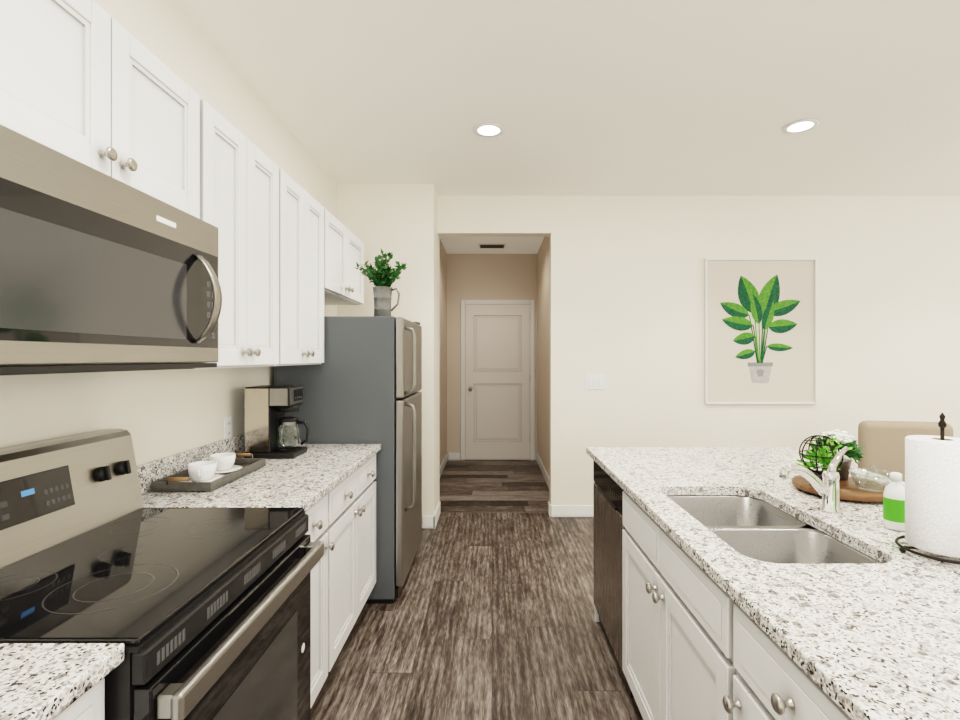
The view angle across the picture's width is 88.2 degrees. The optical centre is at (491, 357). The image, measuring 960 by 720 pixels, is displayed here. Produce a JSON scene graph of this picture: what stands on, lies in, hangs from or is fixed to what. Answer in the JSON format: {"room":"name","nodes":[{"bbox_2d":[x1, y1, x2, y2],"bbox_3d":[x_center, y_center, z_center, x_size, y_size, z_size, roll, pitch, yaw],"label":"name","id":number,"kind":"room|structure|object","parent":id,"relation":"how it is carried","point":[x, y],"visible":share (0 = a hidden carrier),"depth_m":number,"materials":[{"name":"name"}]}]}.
{"room":"kitchen","nodes":[
{"label":"kitchen","id":0,"kind":"room"},
{"bbox_2d":[0,0,337,465],"bbox_3d":[-1.330,-0.015,-0.215,0.120,2.830,8.570,0,0,0],"label":"wall","id":1,"kind":"structure","parent":0,"point":[158,414],"depth_m":1.97,"materials":[{"name":"paint"}]},
{"bbox_2d":[0,0,207,222],"bbox_3d":[-1.106,-0.649,1.231,0.322,0.426,0.762,0,0,0],"label":"upper cabinet","id":2,"kind":"object","parent":1,"relation":"attached to","point":[93,84],"depth_m":1.20,"materials":[{"name":"white wood"}]},
{"bbox_2d":[0,124,221,375],"bbox_3d":[-1.042,-0.195,1.231,0.451,0.458,0.758,0,0,0],"label":"over-the-range microwave","id":3,"kind":"object","parent":2,"relation":"attached to","point":[100,271],"visible":1,"depth_m":1.10,"materials":[{"name":"metal"}]},
{"bbox_2d":[224,416,231,438],"bbox_3d":[-1.266,0.338,2.375,0.007,0.114,0.070,0,0,0],"label":"outlet","id":4,"kind":"object","parent":1,"relation":"attached to","point":[228,427],"visible":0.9,"depth_m":2.37,"materials":[{"name":"white plastic"}]},
{"bbox_2d":[193,104,291,368],"bbox_3d":[-1.106,-0.413,1.946,0.322,0.898,0.663,0,0,0],"label":"upper cabinet","id":5,"kind":"object","parent":1,"relation":"attached to","point":[250,197],"depth_m":1.93,"materials":[{"name":"white wood"}]},
{"bbox_2d":[292,179,331,364],"bbox_3d":[-1.106,-0.413,2.505,0.322,0.898,0.735,0,0,0],"label":"upper cabinet","id":6,"kind":"object","parent":1,"relation":"attached to","point":[311,222],"depth_m":2.56,"materials":[{"name":"white wood"}]},
{"bbox_2d":[332,215,363,304],"bbox_3d":[-1.106,-0.626,3.232,0.322,0.472,0.860,0,0,0],"label":"upper cabinet","id":7,"kind":"object","parent":1,"relation":"attached to","point":[347,281],"depth_m":3.24,"materials":[{"name":"white wood"}]},
{"bbox_2d":[338,184,438,527],"bbox_3d":[-0.935,-0.015,4.275,0.910,2.830,0.410,0,0,0],"label":"wall","id":8,"kind":"structure","parent":0,"point":[399,222],"depth_m":4.07,"materials":[{"name":"paint"}]},
{"bbox_2d":[430,501,440,528],"bbox_3d":[-0.483,1.347,4.268,0.034,0.105,0.424,0,0,0],"label":"baseboard","id":9,"kind":"structure","parent":8,"relation":"attached to","point":[433,519],"depth_m":4.12,"materials":[{"name":"white wood"}]},
{"bbox_2d":[439,236,446,479],"bbox_3d":[-0.680,-0.015,5.696,0.120,2.830,2.430,0,0,0],"label":"wall","id":10,"kind":"structure","parent":0,"point":[442,253],"depth_m":6.20,"materials":[{"name":"paint"}]},
{"bbox_2d":[440,452,448,476],"bbox_3d":[-0.613,1.347,5.660,0.014,0.105,2.260,0,0,0],"label":"baseboard","id":11,"kind":"structure","parent":10,"relation":"attached to","point":[446,458],"depth_m":6.32,"materials":[{"name":"white wood"}]},
{"bbox_2d":[311,460,642,719],"bbox_3d":[2.365,1.425,1.145,7.510,0.050,11.530,0,0,0],"label":"floor","id":12,"kind":"structure","parent":0,"point":[487,616],"depth_m":2.57,"materials":[{"name":"brown wood"}]},
{"bbox_2d":[53,678,104,719],"bbox_3d":[-0.959,0.960,0.492,0.616,0.880,0.708,0,0,0],"label":"base cabinet","id":13,"kind":"object","parent":12,"relation":"on","point":[91,705],"depth_m":0.80,"materials":[{"name":"white wood"}]},
{"bbox_2d":[0,429,323,719],"bbox_3d":[-0.895,0.815,1.231,0.710,1.170,0.762,0,0,0],"label":"range","id":14,"kind":"object","parent":12,"relation":"on","point":[202,613],"visible":1,"depth_m":1.20,"materials":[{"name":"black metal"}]},
{"bbox_2d":[305,483,340,706],"bbox_3d":[-0.959,0.960,1.833,0.616,0.880,0.433,0,0,0],"label":"base cabinet","id":15,"kind":"object","parent":12,"relation":"on","point":[325,515],"depth_m":1.94,"materials":[{"name":"white wood"}]},
{"bbox_2d":[0,433,380,719],"bbox_3d":[-0.948,0.451,1.172,0.641,0.134,3.264,0,0,0],"label":"countertop","id":16,"kind":"structure","parent":15,"relation":"on","point":[45,681],"depth_m":1.68,"materials":[{"name":"stone"}]},
{"bbox_2d":[150,452,265,490],"bbox_3d":[-1.125,0.446,2.005,0.220,0.078,0.469,0,0,0],"label":"tray","id":17,"kind":"object","parent":16,"relation":"on","point":[216,471],"visible":1,"depth_m":1.91,"materials":[{"name":"wood"}]},
{"bbox_2d":[244,385,309,458],"bbox_3d":[-1.053,0.313,2.472,0.284,0.345,0.186,0,0,0],"label":"coffee maker","id":18,"kind":"object","parent":16,"relation":"on","point":[266,420],"visible":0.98,"depth_m":2.38,"materials":[{"name":"black plastic"}]},
{"bbox_2d":[274,316,421,603],"bbox_3d":[-0.841,0.573,3.192,0.798,1.655,0.760,0,0,0],"label":"refrigerator","id":19,"kind":"object","parent":12,"relation":"on","point":[362,384],"visible":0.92,"depth_m":2.81,"materials":[{"name":"grey metal"}]},
{"bbox_2d":[356,249,406,315],"bbox_3d":[-0.678,-0.447,3.011,0.318,0.419,0.272,0,0,0],"label":"plant","id":20,"kind":"object","parent":19,"relation":"on","point":[384,275],"visible":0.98,"depth_m":2.97,"materials":[{"name":"green plant"}]},
{"bbox_2d":[341,454,375,648],"bbox_3d":[-0.959,0.960,2.357,0.616,0.880,0.887,0,0,0],"label":"base cabinet","id":21,"kind":"object","parent":12,"relation":"on","point":[342,520],"depth_m":2.40,"materials":[{"name":"white wood"}]},
{"bbox_2d":[593,460,633,696],"bbox_3d":[0.831,0.962,2.321,0.598,0.877,0.602,0,0,0],"label":"dishwasher","id":22,"kind":"object","parent":12,"relation":"on","point":[608,526],"visible":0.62,"depth_m":2.28,"materials":[{"name":"black metal"}]},
{"bbox_2d":[707,575,842,719],"bbox_3d":[0.843,0.960,0.868,0.634,0.880,0.600,0,0,0],"label":"base cabinet","id":23,"kind":"object","parent":12,"relation":"on","point":[750,677],"depth_m":1.02,"materials":[{"name":"white wood"}]},
{"bbox_2d":[586,447,959,719],"bbox_3d":[1.067,0.502,1.100,1.107,0.032,3.200,0,0,0],"label":"countertop","id":24,"kind":"structure","parent":23,"relation":"on","point":[881,641],"depth_m":1.05,"materials":[{"name":"stone"}]},
{"bbox_2d":[667,495,880,563],"bbox_3d":[0.800,0.620,1.520,0.406,0.200,0.736,0,0,0],"label":"sink","id":25,"kind":"object","parent":24,"relation":"in","point":[755,528],"visible":0.29,"depth_m":1.50,"materials":[{"name":"metal"}]},
{"bbox_2d":[779,446,848,513],"bbox_3d":[1.029,0.387,1.577,0.270,0.196,0.098,0,0,0],"label":"faucet","id":26,"kind":"object","parent":24,"relation":"on","point":[827,488],"visible":1,"depth_m":1.55,"materials":[{"name":"silver metal"}]},
{"bbox_2d":[792,475,885,501],"bbox_3d":[1.270,0.470,1.790,0.320,0.030,0.320,0,0,0],"label":"wood tray","id":27,"kind":"object","parent":24,"relation":"on","point":[850,490],"visible":0.38,"depth_m":1.71,"materials":[{"name":"brown wood"}]},
{"bbox_2d":[796,435,852,484],"bbox_3d":[1.182,0.362,1.766,0.162,0.186,0.152,0,0,0],"label":"plant","id":28,"kind":"object","parent":27,"relation":"on","point":[822,457],"visible":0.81,"depth_m":1.75,"materials":[{"name":"green plant"}]},
{"bbox_2d":[810,429,868,479],"bbox_3d":[1.306,0.362,1.875,0.200,0.185,0.210,0,0,0],"label":"flower plant","id":29,"kind":"object","parent":27,"relation":"on","point":[844,440],"visible":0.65,"depth_m":1.84,"materials":[{"name":"green plant"}]},
{"bbox_2d":[848,465,902,492],"bbox_3d":[1.329,0.411,1.710,0.168,0.087,0.140,0,0,0],"label":"juicer","id":30,"kind":"object","parent":27,"relation":"on","point":[862,485],"visible":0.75,"depth_m":1.70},
{"bbox_2d":[883,472,904,530],"bbox_3d":[1.150,0.405,1.410,0.057,0.160,0.057,0,0,0],"label":"soap bottle","id":31,"kind":"object","parent":24,"relation":"on","point":[894,505],"visible":0.85,"depth_m":1.40,"materials":[{"name":"white plastic"}]},
{"bbox_2d":[895,412,959,563],"bbox_3d":[1.109,0.309,1.214,0.186,0.352,0.196,0,0,0],"label":"paper towel holder","id":32,"kind":"object","parent":24,"relation":"on","point":[932,493],"visible":1,"depth_m":1.18,"materials":[{"name":"white paper"}]},
{"bbox_2d":[843,711,851,719],"bbox_3d":[0.843,0.960,0.124,0.634,0.880,1.168,0,0,0],"label":"base cabinet","id":33,"kind":"object","parent":12,"relation":"on","point":[845,717],"depth_m":0.74,"materials":[{"name":"white wood"}]},
{"bbox_2d":[858,420,952,481],"bbox_3d":[2.646,0.900,3.338,0.500,1.000,0.555,0,0,12],"label":"chair","id":34,"kind":"object","parent":12,"relation":"on","point":[883,442],"visible":0.29,"depth_m":3.09,"materials":[{"name":"fabric"}]},
{"bbox_2d":[447,254,534,459],"bbox_3d":[0.010,-0.015,6.849,1.200,2.830,0.120,0,0,0],"label":"wall","id":35,"kind":"structure","parent":0,"point":[493,276],"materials":[{"name":"paint"}]},
{"bbox_2d":[461,300,534,459],"bbox_3d":[0.077,0.301,6.740,1.009,2.197,0.087,0,0,0],"label":"hall door","id":36,"kind":"structure","parent":35,"relation":"in","point":[500,379],"depth_m":6.77,"materials":[{"name":"paint"}]},
{"bbox_2d":[535,236,548,475],"bbox_3d":[0.680,-0.015,5.696,0.120,2.830,2.430,0,0,0],"label":"wall","id":37,"kind":"structure","parent":0,"point":[542,257],"depth_m":6.08,"materials":[{"name":"paint"}]},
{"bbox_2d":[535,452,548,488],"bbox_3d":[0.602,1.347,5.635,0.035,0.105,2.310,0,0,0],"label":"baseboard","id":38,"kind":"structure","parent":37,"relation":"attached to","point":[537,458],"depth_m":5.94,"materials":[{"name":"white wood"}]},
{"bbox_2d":[174,0,959,253],"bbox_3d":[2.365,-1.455,1.145,7.510,0.050,11.530,0,0,0],"label":"ceiling","id":39,"kind":"structure","parent":0,"point":[643,97],"depth_m":2.66,"materials":[{"name":"paint"}]},
{"bbox_2d":[473,122,503,137],"bbox_3d":[-0.020,-1.425,3.100,0.194,0.009,0.194,0,0,0],"label":"recessed light","id":40,"kind":"object","parent":39,"relation":"in","point":[488,129],"visible":1,"depth_m":3.09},
{"bbox_2d":[478,244,505,247],"bbox_3d":[0.000,-1.424,6.310,0.340,0.010,0.220,0,0,0],"label":"ceiling vent","id":41,"kind":"object","parent":39,"relation":"in","point":[491,245],"visible":0.98,"depth_m":6.26,"materials":[{"name":"white metal"}]},
{"bbox_2d":[782,118,818,133],"bbox_3d":[1.900,-1.425,3.050,0.194,0.009,0.194,0,0,0],"label":"recessed light","id":42,"kind":"object","parent":39,"relation":"in","point":[800,126],"visible":0.98,"depth_m":3.05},
{"bbox_2d":[438,196,959,504],"bbox_3d":[2.820,-0.015,4.415,6.600,2.830,0.130,0,0,0],"label":"wall","id":43,"kind":"structure","parent":0,"point":[626,295],"depth_m":4.36,"materials":[{"name":"paint"}]},
{"bbox_2d":[548,504,592,516],"bbox_3d":[3.253,1.347,4.353,5.494,0.105,0.014,0,0,0],"label":"baseboard","id":44,"kind":"structure","parent":43,"relation":"attached to","point":[553,510],"depth_m":4.35,"materials":[{"name":"white wood"}]},
{"bbox_2d":[704,258,816,403],"bbox_3d":[2.357,-0.234,4.344,0.978,1.277,0.030,0,0,0],"label":"picture frame","id":45,"kind":"object","parent":43,"relation":"attached to","point":[760,330],"visible":1,"depth_m":4.35,"materials":[{"name":"beige paper"}]}
]}

